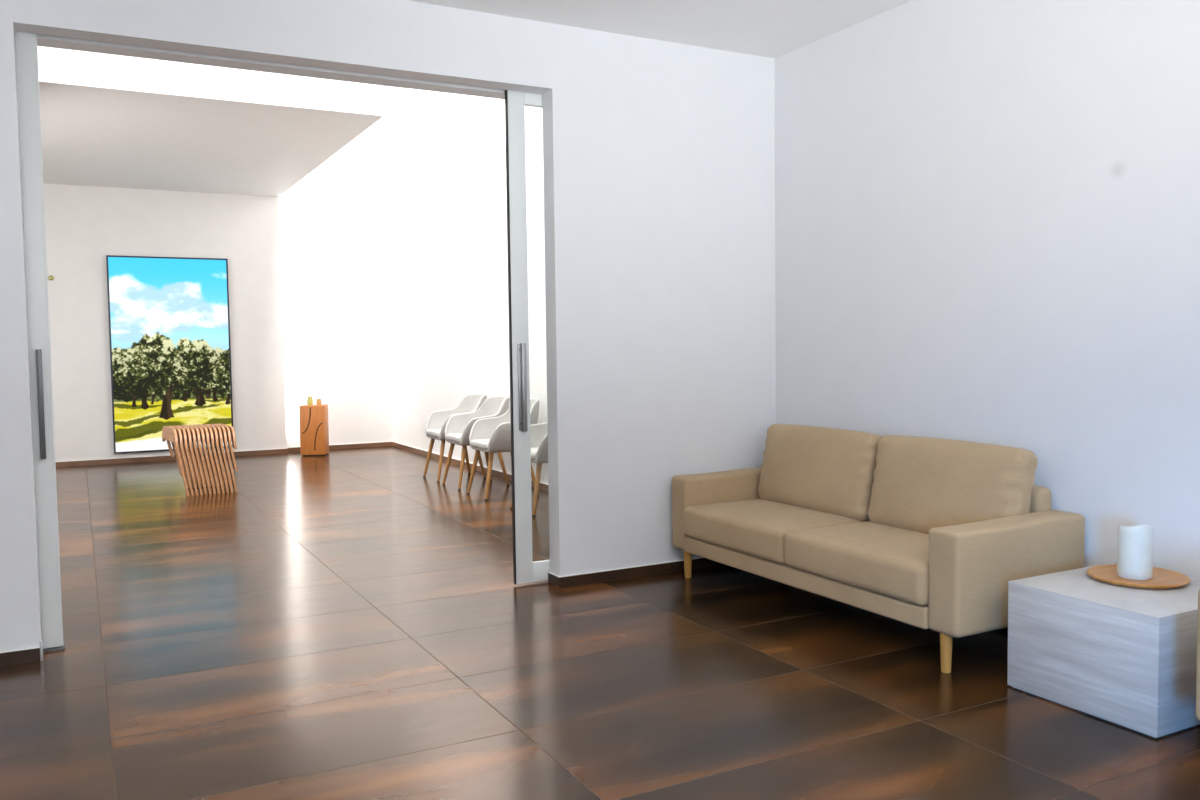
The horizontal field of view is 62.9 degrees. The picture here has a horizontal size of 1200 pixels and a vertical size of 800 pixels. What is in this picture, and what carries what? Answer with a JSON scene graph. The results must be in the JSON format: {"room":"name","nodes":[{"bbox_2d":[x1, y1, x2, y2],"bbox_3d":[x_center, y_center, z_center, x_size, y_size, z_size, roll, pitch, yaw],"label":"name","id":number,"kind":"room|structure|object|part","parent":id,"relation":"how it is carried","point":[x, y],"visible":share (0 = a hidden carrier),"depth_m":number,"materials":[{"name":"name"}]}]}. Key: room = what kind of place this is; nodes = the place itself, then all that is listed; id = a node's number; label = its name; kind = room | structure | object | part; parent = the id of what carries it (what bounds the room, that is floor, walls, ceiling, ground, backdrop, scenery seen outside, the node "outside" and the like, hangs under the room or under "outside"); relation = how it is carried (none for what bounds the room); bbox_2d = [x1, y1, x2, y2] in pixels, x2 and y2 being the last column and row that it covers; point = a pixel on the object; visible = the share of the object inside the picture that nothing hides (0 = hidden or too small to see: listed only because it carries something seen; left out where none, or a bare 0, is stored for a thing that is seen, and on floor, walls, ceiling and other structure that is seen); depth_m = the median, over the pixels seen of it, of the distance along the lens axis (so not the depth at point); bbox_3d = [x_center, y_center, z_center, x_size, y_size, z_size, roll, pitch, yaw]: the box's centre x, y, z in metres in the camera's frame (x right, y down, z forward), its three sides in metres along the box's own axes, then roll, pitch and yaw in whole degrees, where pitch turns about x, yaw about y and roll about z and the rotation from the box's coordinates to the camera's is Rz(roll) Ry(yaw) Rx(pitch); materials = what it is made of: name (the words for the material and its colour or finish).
{"room":"living room","nodes":[
{"label":"living room","id":0,"kind":"room"},
{"bbox_2d":[43,183,286,461],"bbox_3d":[-5.605,-2.070,11.330,3.650,5.600,0.210,-2,4,-28],"label":"wall","id":1,"kind":"structure","parent":0,"point":[84,225],"depth_m":11.38,"materials":[{"name":"white paint"}]},
{"bbox_2d":[106,255,232,453],"bbox_3d":[-5.041,-0.539,11.556,1.303,2.270,0.050,-2,4,-28],"label":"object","id":2,"kind":"object","parent":1,"relation":"attached to","point":[169,317],"visible":0.92,"depth_m":11.51,"materials":[{"name":"multicoloured glass"}]},
{"bbox_2d":[56,441,391,466],"bbox_3d":[-4.933,0.672,11.754,5.030,0.060,0.122,-2,4,-28],"label":"baseboard","id":3,"kind":"structure","parent":1,"relation":"attached to","point":[284,450],"depth_m":11.89,"materials":[{"name":"brown wood"}]},
{"bbox_2d":[37,46,383,196],"bbox_3d":[-4.480,-3.550,9.099,3.650,2.434,4.660,-2,4,-28],"label":"ceiling","id":4,"kind":"structure","parent":0,"point":[108,120],"depth_m":8.12,"materials":[{"name":"white paint"}]},
{"bbox_2d":[279,86,392,446],"bbox_3d":[-5.034,-2.099,11.725,5.030,5.600,0.150,-2,4,-28],"label":"wall","id":5,"kind":"structure","parent":0,"point":[334,234],"depth_m":12.59,"materials":[{"name":"white paint"}]},
{"bbox_2d":[0,0,775,651],"bbox_3d":[-2.155,-1.731,4.214,7.030,5.600,0.310,-2,4,-28],"label":"wall partition","id":6,"kind":"structure","parent":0,"point":[659,156],"depth_m":5.23,"materials":[{"name":"paint"}]},
{"bbox_2d":[0,646,39,666],"bbox_3d":[-3.732,1.112,3.322,3.199,0.060,0.012,-2,4,-28],"label":"baseboard","id":7,"kind":"structure","parent":6,"relation":"attached to","point":[25,655],"depth_m":4.03,"materials":[{"name":"wood"}]},
{"bbox_2d":[15,31,62,648],"bbox_3d":[-2.876,-0.232,3.881,1.224,2.637,0.066,-2,4,-28],"label":"door","id":8,"kind":"structure","parent":6,"relation":"in","point":[26,49],"depth_m":4.14,"materials":[{"name":"metal"}]},
{"bbox_3d":[-2.361,0.018,4.145,0.021,0.463,0.026,-2,4,-28],"label":"handle","id":9,"kind":"part","parent":8,"relation":"part of","materials":[{"name":"metal"}]},
{"bbox_2d":[39,640,42,660],"bbox_3d":[-2.319,1.040,4.074,0.010,0.085,0.018,-2,4,-28],"label":"trim","id":10,"kind":"structure","parent":6,"relation":"attached to","point":[40,641],"depth_m":4.07,"materials":[{"name":"metal"}]},
{"bbox_2d":[44,644,64,652],"bbox_3d":[-2.350,1.070,4.228,0.079,0.010,0.062,-2,4,-28],"label":"trim","id":11,"kind":"structure","parent":6,"relation":"attached to","point":[52,649],"depth_m":4.21,"materials":[{"name":"metal"}]},
{"bbox_2d":[505,90,549,583],"bbox_3d":[0.070,-0.356,5.447,1.224,2.637,0.070,-2,4,-28],"label":"door","id":12,"kind":"structure","parent":6,"relation":"in","point":[525,570],"depth_m":5.17,"materials":[{"name":"metal"}]},
{"bbox_3d":[-0.410,-0.066,5.182,0.038,0.468,0.030,-2,4,-28],"label":"handle","id":13,"kind":"part","parent":12,"relation":"part of","materials":[{"name":"metal"}]},
{"bbox_2d":[548,557,724,587],"bbox_3d":[0.390,0.935,5.586,1.449,0.060,0.137,-2,4,-28],"label":"baseboard","id":14,"kind":"structure","parent":6,"relation":"attached to","point":[558,581],"depth_m":5.37,"materials":[{"name":"tile"}]},
{"bbox_2d":[0,446,1199,799],"bbox_3d":[-2.295,1.099,4.702,7.430,0.100,15.470,-2,4,-28],"label":"floor","id":15,"kind":"structure","parent":0,"point":[352,623],"depth_m":3.77,"materials":[{"name":"ceramic"}]},
{"bbox_2d":[162,423,237,495],"bbox_3d":[-3.667,0.541,9.018,0.593,0.606,0.705,-2,4,-28],"label":"stool","id":16,"kind":"object","parent":15,"relation":"on","point":[195,467],"visible":1,"depth_m":8.79,"materials":[{"name":"brown wood"}]},
{"bbox_2d":[299,404,328,455],"bbox_3d":[-3.490,0.366,11.992,0.290,0.607,0.297,-1,3,-6],"label":"pedestal","id":17,"kind":"object","parent":15,"relation":"on","point":[314,429],"visible":1,"depth_m":11.85,"materials":[{"name":"brown wood"}]},
{"bbox_2d":[307,397,312,404],"bbox_3d":[-3.541,0.011,11.981,0.067,0.105,0.067,-2,4,-28],"label":"glass vase","id":18,"kind":"object","parent":17,"relation":"on","point":[309,400],"visible":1,"depth_m":11.96,"materials":[{"name":"yellow glass"}]},
{"bbox_2d":[423,393,486,481],"bbox_3d":[-1.404,0.357,9.677,0.588,0.827,0.558,-2,4,-28],"label":"tub chair","id":19,"kind":"object","parent":15,"relation":"on","point":[436,422],"visible":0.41,"depth_m":9.78,"materials":[{"name":"grey fabric"}]},
{"bbox_3d":[-1.693,0.558,9.733,0.139,0.426,0.041,0,3,5],"label":"leg","id":20,"kind":"part","parent":19,"relation":"part of","materials":[{"name":"brown wood"}]},
{"bbox_3d":[-1.446,0.318,9.652,0.444,0.063,0.376,-2,4,-28],"label":"seat","id":21,"kind":"part","parent":19,"relation":"part of","materials":[{"name":"grey fabric"}]},
{"bbox_3d":[-1.526,0.573,9.421,0.041,0.426,0.139,1,4,29],"label":"leg","id":22,"kind":"part","parent":19,"relation":"part of","materials":[{"name":"brown wood"}]},
{"bbox_3d":[-1.351,0.544,9.915,0.041,0.426,0.138,1,4,28],"label":"leg","id":23,"kind":"part","parent":19,"relation":"part of","materials":[{"name":"brown wood"}]},
{"bbox_3d":[-1.185,0.558,9.602,0.138,0.426,0.041,0,3,6],"label":"leg","id":24,"kind":"part","parent":19,"relation":"part of","materials":[{"name":"brown wood"}]},
{"bbox_2d":[442,395,509,489],"bbox_3d":[-1.128,0.382,9.150,0.588,0.827,0.558,-2,4,-28],"label":"tub chair","id":25,"kind":"object","parent":15,"relation":"on","point":[458,427],"visible":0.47,"depth_m":9.20,"materials":[{"name":"white plastic"}]},
{"bbox_3d":[-1.417,0.583,9.206,0.139,0.426,0.041,0,3,5],"label":"leg","id":26,"kind":"part","parent":25,"relation":"part of","materials":[{"name":"brown wood"}]},
{"bbox_3d":[-1.171,0.342,9.126,0.444,0.063,0.376,-2,4,-28],"label":"seat","id":27,"kind":"part","parent":25,"relation":"part of","materials":[{"name":"grey fabric"}]},
{"bbox_3d":[-1.250,0.598,8.894,0.041,0.426,0.139,1,4,29],"label":"leg","id":28,"kind":"part","parent":25,"relation":"part of","materials":[{"name":"brown wood"}]},
{"bbox_3d":[-1.076,0.568,9.388,0.041,0.426,0.138,1,4,28],"label":"leg","id":29,"kind":"part","parent":25,"relation":"part of","materials":[{"name":"brown wood"}]},
{"bbox_3d":[-0.909,0.583,9.076,0.138,0.426,0.041,0,3,6],"label":"leg","id":30,"kind":"part","parent":25,"relation":"part of","materials":[{"name":"brown wood"}]},
{"bbox_2d":[467,398,539,499],"bbox_3d":[-0.812,0.412,8.515,0.588,0.827,0.558,-2,4,-28],"label":"tub chair","id":31,"kind":"object","parent":15,"relation":"on","point":[492,435],"visible":0.5,"depth_m":8.41,"materials":[{"name":"white plastic"}]},
{"bbox_3d":[-1.101,0.613,8.571,0.139,0.426,0.041,0,3,5],"label":"leg","id":32,"kind":"part","parent":31,"relation":"part of","materials":[{"name":"brown wood"}]},
{"bbox_3d":[-0.854,0.372,8.491,0.444,0.063,0.376,-2,4,-28],"label":"seat","id":33,"kind":"part","parent":31,"relation":"part of","materials":[{"name":"grey fabric"}]},
{"bbox_3d":[-0.934,0.628,8.259,0.041,0.426,0.139,1,4,29],"label":"leg","id":34,"kind":"part","parent":31,"relation":"part of","materials":[{"name":"brown wood"}]},
{"bbox_3d":[-0.592,0.613,8.441,0.138,0.426,0.041,0,3,6],"label":"leg","id":35,"kind":"part","parent":31,"relation":"part of","materials":[{"name":"brown wood"}]},
{"bbox_2d":[510,421,547,515],"bbox_3d":[-0.359,0.449,7.709,0.588,0.827,0.558,-2,4,-28],"label":"tub chair","id":36,"kind":"object","parent":15,"relation":"on","point":[538,433],"visible":0.17,"depth_m":7.45,"materials":[{"name":"white plastic"}]},
{"bbox_3d":[-0.401,0.410,7.685,0.444,0.063,0.376,-2,4,-28],"label":"seat","id":37,"kind":"part","parent":36,"relation":"part of","materials":[{"name":"grey fabric"}]},
{"bbox_3d":[-0.481,0.665,7.453,0.041,0.426,0.139,1,4,29],"label":"leg","id":38,"kind":"part","parent":36,"relation":"part of","materials":[{"name":"brown wood"}]},
{"bbox_2d":[672,424,1084,672],"bbox_3d":[1.179,0.582,4.729,0.780,0.835,2.012,-2,4,-28],"label":"sofa","id":39,"kind":"object","parent":15,"relation":"on","point":[921,532],"visible":0.98,"depth_m":4.33,"materials":[{"name":"beige fabric"}]},
{"bbox_3d":[0.482,0.896,5.382,0.048,0.156,0.048,-2,4,-28],"label":"leg","id":40,"kind":"part","parent":39,"relation":"part of","materials":[{"name":"brown wood"}]},
{"bbox_3d":[0.758,0.604,5.559,0.745,0.409,0.155,-2,4,-28],"label":"armrest","id":41,"kind":"part","parent":39,"relation":"part of","materials":[{"name":"beige fabric"}]},
{"bbox_2d":[684,499,867,563],"bbox_3d":[0.926,0.655,5.082,0.660,0.178,0.851,-2,4,-28],"label":"seat cushion","id":42,"kind":"object","parent":39,"relation":"on","point":[755,530],"depth_m":4.92,"materials":[{"name":"beige fabric"}]},
{"bbox_3d":[1.178,0.805,4.739,0.721,0.086,1.710,-2,4,-28],"label":"frame","id":43,"kind":"part","parent":39,"relation":"part of","materials":[{"name":"beige fabric"}]},
{"bbox_2d":[758,424,881,520],"bbox_3d":[1.143,0.367,5.162,0.202,0.450,0.851,10,-2,-28],"label":"cushion","id":44,"kind":"object","parent":39,"relation":"on","point":[824,471],"depth_m":5.02,"materials":[{"name":"beige fabric"}]},
{"bbox_2d":[784,521,928,605],"bbox_3d":[1.329,0.691,4.329,0.660,0.178,0.851,-2,4,-28],"label":"seat cushion","id":45,"kind":"object","parent":39,"relation":"on","point":[887,561],"depth_m":4.20,"materials":[{"name":"beige fabric"}]},
{"bbox_3d":[1.335,0.971,3.785,0.048,0.156,0.048,-2,4,-28],"label":"leg","id":46,"kind":"part","parent":39,"relation":"part of","materials":[{"name":"brown wood"}]},
{"bbox_2d":[867,435,1037,533],"bbox_3d":[1.552,0.403,4.400,0.201,0.450,0.853,10,-2,-28],"label":"cushion","id":47,"kind":"object","parent":39,"relation":"on","point":[916,485],"depth_m":4.30,"materials":[{"name":"beige fabric"}]},
{"bbox_3d":[1.633,0.681,3.922,0.745,0.409,0.155,-2,4,-28],"label":"armrest","id":48,"kind":"part","parent":39,"relation":"part of","materials":[{"name":"beige fabric"}]},
{"bbox_3d":[1.479,0.567,4.888,0.100,0.464,1.706,-2,4,-28],"label":"frame","id":49,"kind":"part","parent":39,"relation":"part of","materials":[{"name":"beige fabric"}]},
{"bbox_2d":[1007,562,1199,737],"bbox_3d":[1.907,0.860,3.503,0.620,0.393,0.570,-2,4,-28],"label":"coffee table","id":50,"kind":"object","parent":15,"relation":"on","point":[1120,655],"visible":0.97,"depth_m":3.29,"materials":[{"name":"white wood"}]},
{"bbox_2d":[1087,564,1190,588],"bbox_3d":[1.967,0.647,3.591,0.334,0.021,0.334,-2,4,-28],"label":"serving plate","id":51,"kind":"object","parent":50,"relation":"on","point":[1161,578],"visible":0.86,"depth_m":3.53,"materials":[{"name":"brown wood"}]},
{"bbox_2d":[1117,525,1152,579],"bbox_3d":[1.943,0.543,3.564,0.114,0.201,0.114,-2,4,-28],"label":"pillar candle","id":52,"kind":"object","parent":51,"relation":"on","point":[1135,543],"visible":1,"depth_m":3.52,"materials":[{"name":"white wax"}]},
{"bbox_2d":[1196,589,1199,720],"bbox_3d":[2.259,0.682,2.619,0.780,0.835,0.920,-2,4,-28],"label":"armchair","id":53,"kind":"object","parent":15,"relation":"on","point":[1198,616],"visible":1,"depth_m":2.85,"materials":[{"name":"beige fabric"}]},
{"bbox_2d":[407,0,911,58],"bbox_3d":[-0.401,-1.772,0.916,7.330,0.120,7.150,-2,4,-28],"label":"ceiling","id":54,"kind":"structure","parent":0,"point":[774,29],"depth_m":4.97,"materials":[{"name":"paint"}]},
{"bbox_2d":[384,0,1199,578],"bbox_3d":[0.798,-1.883,6.300,0.150,5.600,15.220,-2,4,-28],"label":"wall","id":55,"kind":"structure","parent":0,"point":[987,212],"depth_m":4.56,"materials":[{"name":"paint"}]},
{"bbox_2d":[392,441,548,490],"bbox_3d":[-0.919,0.737,9.561,0.012,0.060,7.748,-2,4,-28],"label":"baseboard","id":56,"kind":"structure","parent":55,"relation":"attached to","point":[543,486],"depth_m":10.75,"materials":[{"name":"brown wood"}]}
]}

